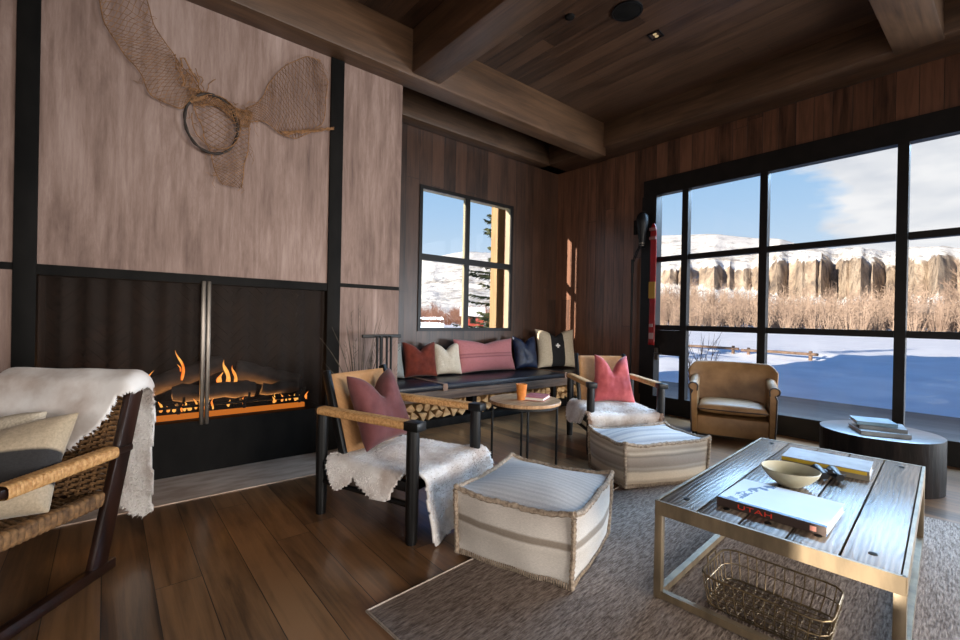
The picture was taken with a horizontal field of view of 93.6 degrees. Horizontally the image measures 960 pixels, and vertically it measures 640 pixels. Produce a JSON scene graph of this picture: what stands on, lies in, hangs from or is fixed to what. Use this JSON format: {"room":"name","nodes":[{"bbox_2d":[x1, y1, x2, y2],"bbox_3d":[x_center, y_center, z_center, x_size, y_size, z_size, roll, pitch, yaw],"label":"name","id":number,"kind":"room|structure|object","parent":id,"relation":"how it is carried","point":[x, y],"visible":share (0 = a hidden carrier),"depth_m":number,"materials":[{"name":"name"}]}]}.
{"room":"living room","nodes":[
{"label":"living room","id":0,"kind":"room"},
{"bbox_2d":[0,0,330,372],"bbox_3d":[-3.543,-0.840,2.269,5.820,3.930,0.140,1,0,-40],"label":"wall","id":1,"kind":"structure","parent":0,"point":[123,184],"depth_m":3.23,"materials":[{"name":"brown wood"}]},
{"bbox_2d":[11,0,41,367],"bbox_3d":[-2.836,-0.608,2.821,0.105,3.490,0.120,1,0,-40],"label":"trim","id":2,"kind":"structure","parent":1,"relation":"attached to","point":[24,322],"depth_m":2.77,"materials":[{"name":"metal"}]},
{"bbox_2d":[0,261,398,290],"bbox_3d":[-3.304,-0.333,2.444,6.425,0.075,0.112,1,0,-40],"label":"trim","id":3,"kind":"structure","parent":1,"relation":"attached to","point":[42,269],"depth_m":3.28,"materials":[{"name":"metal"}]},
{"bbox_2d":[99,0,333,189],"bbox_3d":[-1.896,-1.691,3.461,1.590,1.417,0.056,1,0,-40],"label":"fishing net","id":4,"kind":"object","parent":1,"relation":"attached to","point":[192,99],"visible":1,"depth_m":3.39,"materials":[{"name":"brown fabric"}]},
{"bbox_2d":[321,57,344,449],"bbox_3d":[-1.333,-0.581,4.068,0.119,3.490,0.120,1,0,-40],"label":"trim","id":5,"kind":"structure","parent":1,"relation":"attached to","point":[330,305],"depth_m":4.02,"materials":[{"name":"metal"}]},
{"bbox_2d":[339,63,402,379],"bbox_3d":[-1.339,-0.802,4.643,0.605,3.930,0.980,1,0,-40],"label":"wall","id":6,"kind":"structure","parent":0,"point":[372,132],"depth_m":4.25,"materials":[{"name":"brown wood"}]},
{"bbox_2d":[398,123,557,370],"bbox_3d":[-2.495,-0.824,4.373,10.120,3.930,0.080,1,0,-40],"label":"wall","id":7,"kind":"structure","parent":0,"point":[428,158],"depth_m":6.51,"materials":[{"name":"brown wood"}]},
{"bbox_2d":[417,184,513,330],"bbox_3d":[-0.183,-0.783,6.300,1.640,1.870,0.125,1,0,-40],"label":"window","id":8,"kind":"structure","parent":7,"relation":"in","point":[465,261],"depth_m":6.24,"materials":[{"name":"brown metal"}]},
{"bbox_2d":[0,406,959,639],"bbox_3d":[0.479,1.308,0.584,9.920,0.200,9.650,1,0,-40],"label":"floor","id":9,"kind":"structure","parent":0,"point":[259,562],"depth_m":2.20,"materials":[{"name":"brown wood"}]},
{"bbox_2d":[0,390,142,639],"bbox_3d":[-2.032,0.726,1.781,0.706,0.877,1.020,1,0,-1],"label":"lounge chair","id":10,"kind":"object","parent":9,"relation":"on","point":[66,506],"visible":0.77,"depth_m":2.02,"materials":[{"name":"brown wood"}]},
{"bbox_2d":[0,411,46,429],"bbox_3d":[-2.207,0.581,1.971,0.466,0.396,0.235,1,0,1],"label":"pillow","id":11,"kind":"object","parent":10,"relation":"on","point":[8,421],"visible":0.27,"depth_m":1.99,"materials":[{"name":"beige fabric"}]},
{"bbox_2d":[0,413,78,519],"bbox_3d":[-1.992,0.620,1.828,0.566,0.415,0.314,1,0,-15],"label":"pillow","id":12,"kind":"object","parent":10,"relation":"on","point":[26,448],"visible":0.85,"depth_m":1.83,"materials":[{"name":"beige fabric"}]},
{"bbox_2d":[0,367,156,518],"bbox_3d":[-2.032,0.631,2.228,0.719,0.778,0.294,1,0,-1],"label":"sheepskin","id":13,"kind":"object","parent":10,"relation":"on","point":[91,393],"visible":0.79,"depth_m":2.17,"materials":[{"name":"white fur"}]},
{"bbox_2d":[37,275,322,491],"bbox_3d":[-2.287,0.347,3.667,2.029,1.600,0.705,1,0,-40],"label":"fireplace","id":14,"kind":"object","parent":9,"relation":"on","point":[84,322],"depth_m":3.66,"materials":[{"name":"metal"}]},
{"bbox_2d":[151,356,224,395],"bbox_3d":[-2.438,0.469,3.681,0.644,0.336,0.163,1,0,-44],"label":"log","id":15,"kind":"object","parent":14,"relation":"on","point":[163,382],"visible":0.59,"depth_m":3.63,"materials":[{"name":"brown wood"}]},
{"bbox_2d":[175,351,184,379],"bbox_3d":[-2.401,0.365,3.617,0.052,0.242,0.067,1,0,27],"label":"flame","id":16,"kind":"object","parent":15,"relation":"on","point":[179,359],"visible":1,"depth_m":3.61,"materials":[{"name":"orange"}]},
{"bbox_2d":[171,381,256,401],"bbox_3d":[-2.162,0.578,3.679,0.599,0.155,0.144,1,0,-42],"label":"log","id":17,"kind":"object","parent":14,"relation":"on","point":[240,388],"visible":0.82,"depth_m":3.65,"materials":[{"name":"brown wood"}]},
{"bbox_2d":[216,373,222,382],"bbox_3d":[-2.193,0.499,3.799,0.052,0.124,0.081,1,0,-40],"label":"flame","id":18,"kind":"object","parent":14,"relation":"in","point":[218,379],"visible":0.71,"depth_m":3.78,"materials":[{"name":"orange"}]},
{"bbox_2d":[223,361,230,381],"bbox_3d":[-2.141,0.445,3.813,0.061,0.213,0.079,1,0,-40],"label":"flame","id":19,"kind":"object","parent":14,"relation":"in","point":[228,379],"visible":0.86,"depth_m":3.79,"materials":[{"name":"orange"}]},
{"bbox_2d":[156,402,304,421],"bbox_3d":[-2.177,0.733,3.486,1.600,0.038,0.035,1,0,-40],"label":"bar","id":20,"kind":"object","parent":14,"relation":"on","point":[295,404],"visible":0.64,"depth_m":3.62,"materials":[{"name":"orange metal"}]},
{"bbox_2d":[158,392,307,412],"bbox_3d":[-2.200,0.659,3.518,1.696,0.091,0.123,1,0,-40],"label":"flames","id":21,"kind":"object","parent":20,"relation":"on","point":[295,399],"visible":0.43,"depth_m":3.53},
{"bbox_2d":[232,368,236,381],"bbox_3d":[-2.100,0.470,3.859,0.047,0.162,0.063,1,0,-40],"label":"flame","id":22,"kind":"object","parent":14,"relation":"in","point":[233,371],"visible":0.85,"depth_m":3.84,"materials":[{"name":"orange"}]},
{"bbox_2d":[232,360,299,384],"bbox_3d":[-1.921,0.506,4.071,0.550,0.297,0.184,1,0,-29],"label":"log","id":23,"kind":"object","parent":14,"relation":"on","point":[245,370],"visible":0.76,"depth_m":3.99,"materials":[{"name":"brown wood"}]},
{"bbox_2d":[259,381,298,394],"bbox_3d":[-1.770,0.594,3.975,0.322,0.116,0.120,1,0,-40],"label":"log","id":24,"kind":"object","parent":14,"relation":"on","point":[280,386],"visible":1,"depth_m":3.94,"materials":[{"name":"brown wood"}]},
{"bbox_2d":[55,448,337,527],"bbox_3d":[-3.101,1.156,2.225,6.500,0.056,0.550,1,0,-40],"label":"hearth","id":25,"kind":"object","parent":9,"relation":"on","point":[182,488],"visible":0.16,"depth_m":3.25,"materials":[{"name":"stone"}]},
{"bbox_2d":[320,306,399,381],"bbox_3d":[-1.041,0.508,4.060,0.805,1.326,0.296,1,0,-40],"label":"grass plant","id":26,"kind":"object","parent":25,"relation":"on","point":[372,347],"visible":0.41,"depth_m":4.13,"materials":[{"name":"brown plant"}]},
{"bbox_2d":[361,334,400,370],"bbox_3d":[-0.887,0.651,4.032,0.291,1.045,0.279,1,0,4],"label":"tool","id":27,"kind":"object","parent":25,"relation":"on","point":[379,345],"visible":0.21,"depth_m":4.01,"materials":[{"name":"black metal"}]},
{"bbox_2d":[315,364,485,545],"bbox_3d":[-0.505,0.754,2.856,0.834,0.860,0.730,1,0,30],"label":"chair","id":28,"kind":"object","parent":9,"relation":"on","point":[342,413],"visible":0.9,"depth_m":2.72,"materials":[{"name":"brown wood"}]},
{"bbox_2d":[325,435,494,546],"bbox_3d":[-0.410,0.995,2.819,0.820,0.373,0.786,1,0,30],"label":"sheepskin","id":29,"kind":"object","parent":28,"relation":"on","point":[376,471],"visible":0.73,"depth_m":2.61,"materials":[{"name":"white fur"}]},
{"bbox_2d":[347,368,409,451],"bbox_3d":[-0.647,0.567,2.961,0.250,0.463,0.442,1,0,29],"label":"pillow","id":30,"kind":"object","parent":29,"relation":"on","point":[385,398],"visible":0.85,"depth_m":2.83,"materials":[{"name":"fabric"}]},
{"bbox_2d":[397,366,576,428],"bbox_3d":[0.178,0.950,5.953,3.420,0.481,0.829,1,0,-40],"label":"window bench","id":31,"kind":"object","parent":9,"relation":"on","point":[470,385],"visible":0.34,"depth_m":5.44,"materials":[{"name":"metal"}]},
{"bbox_2d":[397,343,403,377],"bbox_3d":[-1.078,0.476,5.206,0.427,0.411,0.204,1,0,-38],"label":"pillow","id":32,"kind":"object","parent":31,"relation":"on","point":[400,371],"visible":0.13,"depth_m":5.24,"materials":[{"name":"grey fabric"}]},
{"bbox_2d":[407,412,418,419],"bbox_3d":[-0.816,1.033,4.978,0.111,0.126,0.378,1,0,-40],"label":"log","id":33,"kind":"object","parent":31,"relation":"on","point":[413,416],"visible":0.29,"depth_m":4.82,"materials":[{"name":"brown wood"}]},
{"bbox_2d":[405,404,414,412],"bbox_3d":[-0.860,0.940,4.938,0.122,0.088,0.382,1,0,-39],"label":"log","id":34,"kind":"object","parent":33,"relation":"on","point":[409,407],"visible":0.3,"depth_m":4.80,"materials":[{"name":"brown wood"}]},
{"bbox_2d":[402,342,436,377],"bbox_3d":[-0.729,0.478,5.473,0.425,0.419,0.221,1,0,-29],"label":"pillow","id":35,"kind":"object","parent":31,"relation":"on","point":[422,362],"visible":1,"depth_m":5.39,"materials":[{"name":"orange fabric"}]},
{"bbox_2d":[413,411,426,420],"bbox_3d":[-0.734,1.056,5.024,0.105,0.102,0.386,1,0,-40],"label":"log","id":36,"kind":"object","parent":31,"relation":"on","point":[421,415],"visible":0.33,"depth_m":4.88,"materials":[{"name":"brown wood"}]},
{"bbox_2d":[411,403,422,411],"bbox_3d":[-0.768,0.946,4.989,0.093,0.090,0.386,1,0,-39],"label":"log","id":37,"kind":"object","parent":36,"relation":"on","point":[418,407],"visible":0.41,"depth_m":4.85,"materials":[{"name":"brown wood"}]},
{"bbox_2d":[421,410,434,419],"bbox_3d":[-0.649,1.038,5.105,0.101,0.110,0.386,1,0,-39],"label":"log","id":38,"kind":"object","parent":31,"relation":"on","point":[430,414],"visible":0.39,"depth_m":4.95,"materials":[{"name":"brown wood"}]},
{"bbox_2d":[420,403,429,411],"bbox_3d":[-0.698,0.958,5.080,0.084,0.091,0.385,1,0,-40],"label":"log","id":39,"kind":"object","parent":38,"relation":"on","point":[426,407],"visible":0.26,"depth_m":4.93,"materials":[{"name":"brown wood"}]},
{"bbox_2d":[429,405,437,410],"bbox_3d":[-0.619,0.946,5.142,0.105,0.104,0.386,1,0,-39],"label":"log","id":40,"kind":"object","parent":38,"relation":"on","point":[432,407],"visible":0.24,"depth_m":4.99,"materials":[{"name":"brown wood"}]},
{"bbox_2d":[430,409,442,417],"bbox_3d":[-0.580,1.039,5.173,0.118,0.089,0.382,1,0,-40],"label":"log","id":41,"kind":"object","parent":31,"relation":"on","point":[437,413],"visible":0.37,"depth_m":5.03,"materials":[{"name":"brown wood"}]},
{"bbox_2d":[437,407,450,416],"bbox_3d":[-0.488,1.030,5.236,0.118,0.122,0.378,1,0,-40],"label":"log","id":42,"kind":"object","parent":31,"relation":"on","point":[445,411],"visible":0.34,"depth_m":5.08,"materials":[{"name":"brown wood"}]},
{"bbox_2d":[435,343,461,374],"bbox_3d":[-0.431,0.491,5.754,0.406,0.406,0.219,1,0,-32],"label":"pillow","id":43,"kind":"object","parent":31,"relation":"on","point":[447,361],"visible":0.88,"depth_m":5.68,"materials":[{"name":"beige fabric"}]},
{"bbox_2d":[447,407,457,415],"bbox_3d":[-0.414,1.060,5.320,0.104,0.108,0.386,1,0,-40],"label":"log","id":44,"kind":"object","parent":31,"relation":"on","point":[453,411],"visible":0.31,"depth_m":5.17,"materials":[{"name":"brown wood"}]},
{"bbox_2d":[455,408,464,414],"bbox_3d":[-0.328,1.059,5.374,0.124,0.090,0.382,1,0,-40],"label":"log","id":45,"kind":"object","parent":31,"relation":"on","point":[459,411],"visible":0.22,"depth_m":5.22,"materials":[{"name":"brown wood"}]},
{"bbox_2d":[453,338,514,372],"bbox_3d":[0.079,0.481,6.161,1.041,0.441,0.245,1,0,-38],"label":"lumbar pillow","id":46,"kind":"object","parent":31,"relation":"on","point":[495,355],"visible":0.93,"depth_m":6.04,"materials":[{"name":"pink fabric"}]},
{"bbox_2d":[480,401,490,408],"bbox_3d":[-0.013,1.048,5.657,0.094,0.087,0.386,1,0,-39],"label":"log","id":47,"kind":"object","parent":31,"relation":"on","point":[488,405],"visible":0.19,"depth_m":5.51,"materials":[{"name":"brown wood"}]},
{"bbox_2d":[479,395,487,402],"bbox_3d":[-0.053,0.954,5.592,0.097,0.112,0.386,1,0,-40],"label":"log","id":48,"kind":"object","parent":47,"relation":"on","point":[484,398],"visible":0.32,"depth_m":5.46,"materials":[{"name":"brown wood"}]},
{"bbox_2d":[512,336,537,368],"bbox_3d":[0.668,0.477,6.652,0.405,0.469,0.198,1,0,-32],"label":"pillow","id":49,"kind":"object","parent":31,"relation":"on","point":[525,355],"visible":1,"depth_m":6.57,"materials":[{"name":"blue leather"}]},
{"bbox_2d":[535,329,574,367],"bbox_3d":[1.153,0.430,6.853,0.637,0.578,0.243,1,0,-16],"label":"pillow","id":50,"kind":"object","parent":31,"relation":"on","point":[558,350],"visible":0.97,"depth_m":6.77,"materials":[{"name":"beige fabric"}]},
{"bbox_2d":[558,392,564,398],"bbox_3d":[1.054,1.071,6.527,0.102,0.082,0.386,1,0,-39],"label":"log","id":51,"kind":"object","parent":31,"relation":"on","point":[561,395],"visible":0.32,"depth_m":6.38,"materials":[{"name":"brown wood"}]},
{"bbox_3d":[0.818,1.056,6.352,0.119,0.116,0.378,20,-12,-38],"label":"log","id":52,"kind":"object","parent":31,"relation":"on","visible":0},
{"bbox_2d":[544,387,550,393],"bbox_3d":[0.825,0.982,6.355,0.101,0.104,0.380,1,0,-39],"label":"log","id":53,"kind":"object","parent":52,"relation":"on","point":[547,389],"visible":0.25,"depth_m":6.21,"materials":[{"name":"brown wood"}]},
{"bbox_2d":[489,393,560,464],"bbox_3d":[0.359,0.922,3.667,0.580,0.555,0.580,1,0,42],"label":"side table","id":54,"kind":"object","parent":9,"relation":"on","point":[510,402],"visible":0.82,"depth_m":3.54,"materials":[{"name":"brown wood"}]},
{"bbox_2d":[516,383,526,399],"bbox_3d":[0.337,0.581,3.655,0.092,0.125,0.092,1,0,-40],"label":"tumbler","id":55,"kind":"object","parent":54,"relation":"on","point":[521,388],"visible":1,"depth_m":3.62,"materials":[{"name":"orange ceramic"}]},
{"bbox_2d":[525,393,549,401],"bbox_3d":[0.468,0.632,3.707,0.172,0.026,0.230,1,0,22],"label":"book","id":56,"kind":"object","parent":54,"relation":"on","point":[542,397],"visible":1,"depth_m":3.65,"materials":[{"name":"paper"}]},
{"bbox_2d":[566,353,667,454],"bbox_3d":[1.297,0.786,4.438,0.730,0.860,0.834,1,0,-4],"label":"chair","id":57,"kind":"object","parent":9,"relation":"on","point":[584,376],"visible":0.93,"depth_m":4.67,"materials":[{"name":"brown wood"}]},
{"bbox_2d":[566,398,664,426],"bbox_3d":[1.257,0.952,4.349,0.726,0.284,0.837,1,0,-7],"label":"sheepskin","id":58,"kind":"object","parent":57,"relation":"on","point":[607,413],"visible":0.62,"depth_m":4.09,"materials":[{"name":"white fur"}]},
{"bbox_2d":[594,355,634,402],"bbox_3d":[1.345,0.600,4.615,0.440,0.478,0.251,1,0,-4],"label":"pillow","id":59,"kind":"object","parent":58,"relation":"on","point":[615,385],"visible":0.95,"depth_m":4.53,"materials":[{"name":"pink fabric"}]},
{"bbox_2d":[629,246,644,372],"bbox_3d":[2.153,0.058,6.222,0.101,2.301,0.251,1,0,-40],"label":"ski pole","id":60,"kind":"object","parent":9,"relation":"on","point":[633,259],"visible":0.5,"depth_m":6.27,"materials":[{"name":"black metal"}]},
{"bbox_2d":[365,466,959,639],"bbox_3d":[1.682,1.222,1.816,3.060,0.015,3.011,1,0,-44],"label":"area rug","id":61,"kind":"object","parent":9,"relation":"on","point":[474,599],"visible":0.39,"depth_m":1.95,"materials":[{"name":"grey carpet"}]},
{"bbox_2d":[453,452,614,590],"bbox_3d":[0.304,1.009,2.402,0.714,0.364,0.729,1,0,30],"label":"pouf","id":62,"kind":"object","parent":61,"relation":"on","point":[536,519],"visible":1,"depth_m":2.16,"materials":[{"name":"fabric"}]},
{"bbox_2d":[587,421,711,488],"bbox_3d":[1.305,1.030,3.528,0.829,0.358,0.583,1,0,-18],"label":"pouf","id":63,"kind":"object","parent":61,"relation":"on","point":[660,453],"visible":0.89,"depth_m":3.31,"materials":[{"name":"fabric"}]},
{"bbox_2d":[702,549,843,639],"bbox_3d":[1.199,1.127,1.866,0.338,0.156,0.466,1,0,-44],"label":"wire basket","id":64,"kind":"object","parent":61,"relation":"on","point":[835,618],"visible":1,"depth_m":1.86,"materials":[{"name":"brown metal"}]},
{"bbox_2d":[653,438,924,639],"bbox_3d":[1.609,1.004,2.228,1.608,0.422,0.798,1,0,-44],"label":"coffee table","id":65,"kind":"object","parent":61,"relation":"on","point":[868,544],"visible":0.83,"depth_m":1.86,"materials":[{"name":"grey wood"}]},
{"bbox_2d":[717,479,844,536],"bbox_3d":[1.259,0.773,1.893,0.339,0.034,0.375,1,0,-42],"label":"book","id":66,"kind":"object","parent":65,"relation":"on","point":[813,514],"visible":1,"depth_m":1.84,"materials":[{"name":"white paper"}]},
{"bbox_2d":[761,460,820,488],"bbox_3d":[1.487,0.752,2.162,0.240,0.084,0.240,1,0,-40],"label":"bowl","id":67,"kind":"object","parent":65,"relation":"on","point":[785,473],"visible":1,"depth_m":2.16,"materials":[{"name":"beige ceramic"}]},
{"bbox_2d":[781,447,872,481],"bbox_3d":[1.889,0.778,2.457,0.370,0.046,0.254,1,0,44],"label":"book","id":68,"kind":"object","parent":65,"relation":"on","point":[860,469],"visible":0.89,"depth_m":2.41,"materials":[{"name":"white paper"}]},
{"bbox_2d":[810,464,845,480],"bbox_3d":[1.752,0.770,2.303,0.167,0.056,0.188,1,0,20],"label":"binoculars","id":69,"kind":"object","parent":65,"relation":"on","point":[832,471],"visible":0.77,"depth_m":2.23,"materials":[{"name":"black"}]},
{"bbox_2d":[688,360,780,439],"bbox_3d":[2.698,0.855,4.834,0.877,0.775,0.687,1,0,28],"label":"leather armchair","id":70,"kind":"object","parent":9,"relation":"on","point":[728,398],"visible":0.98,"depth_m":4.75,"materials":[{"name":"brown leather"}]},
{"bbox_2d":[697,397,767,416],"bbox_3d":[2.670,0.912,4.782,0.633,0.124,0.548,1,0,28],"label":"seat cushion","id":71,"kind":"object","parent":70,"relation":"on","point":[707,406],"depth_m":4.66,"materials":[{"name":"leather"}]},
{"bbox_2d":[819,420,946,498],"bbox_3d":[3.113,1.058,3.523,0.743,0.392,0.747,1,0,-40],"label":"table","id":72,"kind":"object","parent":9,"relation":"on","point":[928,450],"visible":0.64,"depth_m":3.22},
{"bbox_2d":[848,423,911,439],"bbox_3d":[3.039,0.845,3.444,0.290,0.030,0.302,1,0,24],"label":"book","id":73,"kind":"object","parent":72,"relation":"on","point":[854,426],"visible":0.75,"depth_m":3.33,"materials":[{"name":"grey paper"}]},
{"bbox_2d":[858,424,907,433],"bbox_3d":[3.084,0.817,3.468,0.270,0.026,0.252,1,0,36],"label":"book","id":74,"kind":"object","parent":73,"relation":"on","point":[901,429],"visible":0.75,"depth_m":3.37,"materials":[{"name":"paper"}]},
{"bbox_2d":[849,415,897,427],"bbox_3d":[3.053,0.789,3.507,0.240,0.026,0.232,1,0,28],"label":"book","id":75,"kind":"object","parent":74,"relation":"on","point":[882,422],"visible":1,"depth_m":3.45,"materials":[{"name":"white paper"}]},
{"bbox_2d":[503,210,505,327],"bbox_3d":[1.921,-0.835,10.313,0.300,5.300,4.350,1,0,-40],"label":"wall","id":76,"kind":"structure","parent":0,"point":[505,210],"depth_m":11.64,"materials":[{"name":"brown wood"}]},
{"bbox_2d":[355,0,877,143],"bbox_3d":[0.563,-2.971,0.561,10.340,0.500,10.070,1,0,-40],"label":"ceiling","id":77,"kind":"structure","parent":0,"point":[604,68],"depth_m":4.39,"materials":[{"name":"brown wood"}]},
{"bbox_2d":[186,0,605,159],"bbox_3d":[-1.981,-2.567,3.306,9.500,0.460,0.232,1,0,-40],"label":"ceiling beam","id":78,"kind":"structure","parent":77,"relation":"attached to","point":[351,32],"depth_m":4.21,"materials":[{"name":"brown wood"}]},
{"bbox_2d":[402,87,565,173],"bbox_3d":[0.012,-2.589,6.230,3.500,0.350,0.210,1,0,-40],"label":"ceiling beam","id":79,"kind":"structure","parent":77,"relation":"attached to","point":[419,110],"depth_m":6.02,"materials":[{"name":"brown wood"}]},
{"bbox_2d":[412,0,561,83],"bbox_3d":[2.170,-2.495,1.135,0.320,0.430,8.450,1,0,-40],"label":"ceiling beam","id":80,"kind":"structure","parent":77,"relation":"attached to","point":[456,33],"depth_m":3.78,"materials":[{"name":"brown wood"}]},
{"bbox_2d":[565,13,574,20],"bbox_3d":[0.805,-2.713,4.046,0.092,0.022,0.092,1,0,-40],"label":"ceiling sensor","id":81,"kind":"object","parent":77,"relation":"attached to","point":[570,16],"visible":1,"depth_m":4.03,"materials":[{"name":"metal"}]},
{"bbox_2d":[611,0,642,21],"bbox_3d":[1.290,-2.707,3.955,0.264,0.014,0.264,1,0,-40],"label":"ceiling speaker","id":82,"kind":"object","parent":77,"relation":"attached to","point":[628,10],"visible":1,"depth_m":3.94,"materials":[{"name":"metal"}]},
{"bbox_2d":[647,30,663,40],"bbox_3d":[1.669,-2.702,4.282,0.116,0.010,0.116,1,0,-45],"label":"recessed light","id":83,"kind":"object","parent":77,"relation":"in","point":[654,33],"visible":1,"depth_m":4.28,"materials":[{"name":"black metal"}]},
{"bbox_2d":[541,0,959,173],"bbox_3d":[4.188,-2.501,3.574,0.460,0.350,9.630,1,0,-40],"label":"ceiling beam","id":84,"kind":"structure","parent":77,"relation":"attached to","point":[863,53],"depth_m":4.72,"materials":[{"name":"brown wood"}]},
{"bbox_2d":[869,0,944,54],"bbox_3d":[2.666,-2.519,2.949,2.800,0.370,0.310,1,0,-40],"label":"ceiling beam","id":85,"kind":"structure","parent":77,"relation":"attached to","point":[907,25],"depth_m":3.53,"materials":[{"name":"brown wood"}]},
{"bbox_2d":[555,53,959,403],"bbox_3d":[4.413,-0.686,3.795,0.220,3.930,9.630,1,0,-40],"label":"wall","id":86,"kind":"structure","parent":0,"point":[599,204],"depth_m":6.32,"materials":[{"name":"brown wood"}]},
{"bbox_2d":[633,212,648,245],"bbox_3d":[2.206,-1.231,6.170,0.164,0.458,0.318,1,0,10],"label":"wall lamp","id":87,"kind":"object","parent":86,"relation":"attached to","point":[641,223],"visible":1,"depth_m":6.05,"materials":[{"name":"metal"}]},
{"bbox_2d":[638,106,959,467],"bbox_3d":[4.471,-0.284,3.552,0.230,3.130,6.970,1,0,-40],"label":"window","id":88,"kind":"structure","parent":86,"relation":"in","point":[901,134],"depth_m":4.92,"materials":[{"name":"brown metal"}]},
{"bbox_2d":[648,223,656,344],"bbox_3d":[2.292,-0.478,6.002,0.047,1.620,0.092,1,0,-40],"label":"ski","id":89,"kind":"object","parent":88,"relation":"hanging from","point":[653,234],"visible":1,"depth_m":6.00,"materials":[{"name":"paint"}]},
{"label":"outside","id":90,"kind":"structure","parent":0,"visible":0},
{"bbox_2d":[659,381,959,438],"bbox_3d":[5.849,1.490,4.877,3.430,0.230,10.000,1,0,-40],"label":"deck","id":91,"kind":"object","parent":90,"point":[944,426],"visible":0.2,"depth_m":6.59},
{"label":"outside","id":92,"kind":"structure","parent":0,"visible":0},
{"bbox_2d":[421,234,959,329],"bbox_3d":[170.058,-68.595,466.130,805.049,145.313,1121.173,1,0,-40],"label":"hillside","id":93,"kind":"structure","parent":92,"point":[851,268],"depth_m":251.28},
{"bbox_2d":[660,266,959,331],"bbox_3d":[90.112,-8.300,113.822,91.050,23.288,178.440,1,0,-40],"label":"dry grass","id":94,"kind":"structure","parent":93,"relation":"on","point":[858,314],"depth_m":112.85,"materials":[{"name":"beige plant"}]},
{"bbox_2d":[876,285,917,330],"bbox_3d":[85.374,-1.989,92.430,6.623,10.384,6.572,1,0,-40],"label":"tree","id":95,"kind":"object","parent":93,"relation":"on","point":[892,301],"visible":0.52,"depth_m":92.87,"materials":[{"name":"beige plant"}]},
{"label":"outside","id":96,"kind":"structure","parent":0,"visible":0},
{"bbox_2d":[421,324,959,417],"bbox_3d":[23.847,1.784,67.630,120.905,0.510,165.036,1,0,-40],"label":"snow ground","id":97,"kind":"structure","parent":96,"point":[854,370],"depth_m":17.07,"materials":[{"name":"white snow"}]},
{"bbox_2d":[421,301,489,324],"bbox_3d":[-11.435,-2.919,129.185,64.347,8.608,67.312,1,0,-40],"label":"thicket","id":98,"kind":"object","parent":97,"relation":"on","point":[434,316],"visible":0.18,"depth_m":120.62,"materials":[{"name":"brown plant"}]},
{"bbox_2d":[452,214,491,327],"bbox_3d":[0.826,-2.021,16.637,3.529,7.400,3.061,1,0,19],"label":"spruce tree","id":99,"kind":"object","parent":97,"relation":"on","point":[486,316],"visible":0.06,"depth_m":16.44,"materials":[{"name":"green plant"}]},
{"bbox_2d":[460,307,484,325],"bbox_3d":[-1.672,-0.248,99.937,5.600,5.200,5.400,1,0,-2],"label":"cabin","id":100,"kind":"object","parent":97,"relation":"on","point":[471,310],"visible":0.28,"depth_m":98.02,"materials":[{"name":"brown metal"}]},
{"bbox_2d":[489,207,504,327],"bbox_3d":[0.275,-0.736,7.204,0.160,5.050,0.160,1,0,-40],"label":"timber post","id":101,"kind":"object","parent":97,"relation":"on","point":[498,215],"visible":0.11,"depth_m":7.14,"materials":[{"name":"beige wood"}]},
{"bbox_2d":[674,286,702,312],"bbox_3d":[46.781,-2.964,101.761,6.198,11.025,6.715,1,0,-40],"label":"tree","id":102,"kind":"object","parent":97,"relation":"on","point":[699,286],"visible":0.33,"depth_m":101.34,"materials":[{"name":"beige plant"}]},
{"bbox_2d":[678,332,721,380],"bbox_3d":[4.694,0.933,9.718,0.727,1.524,1.228,1,0,4],"label":"bare shrub","id":103,"kind":"object","parent":97,"relation":"on","point":[700,355],"visible":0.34,"depth_m":9.44,"materials":[{"name":"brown plant"}]},
{"bbox_2d":[689,345,738,353],"bbox_3d":[11.680,1.770,23.421,0.230,1.020,3.302,1,0,-40],"label":"rail fence","id":104,"kind":"object","parent":97,"relation":"on","point":[733,348],"visible":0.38,"depth_m":22.79,"materials":[{"name":"wood"}]},
{"bbox_2d":[741,348,818,360],"bbox_3d":[13.785,1.867,20.881,0.230,1.020,3.102,1,0,-40],"label":"rail fence","id":105,"kind":"object","parent":97,"relation":"on","point":[810,354],"visible":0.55,"depth_m":20.49,"materials":[{"name":"brown wood"}]},
{"bbox_2d":[937,257,959,296],"bbox_3d":[82.638,-4.327,75.379,8.780,15.202,9.926,1,0,-40],"label":"tree","id":106,"kind":"object","parent":97,"relation":"on","point":[956,260],"visible":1,"depth_m":78.18,"materials":[{"name":"beige plant"}]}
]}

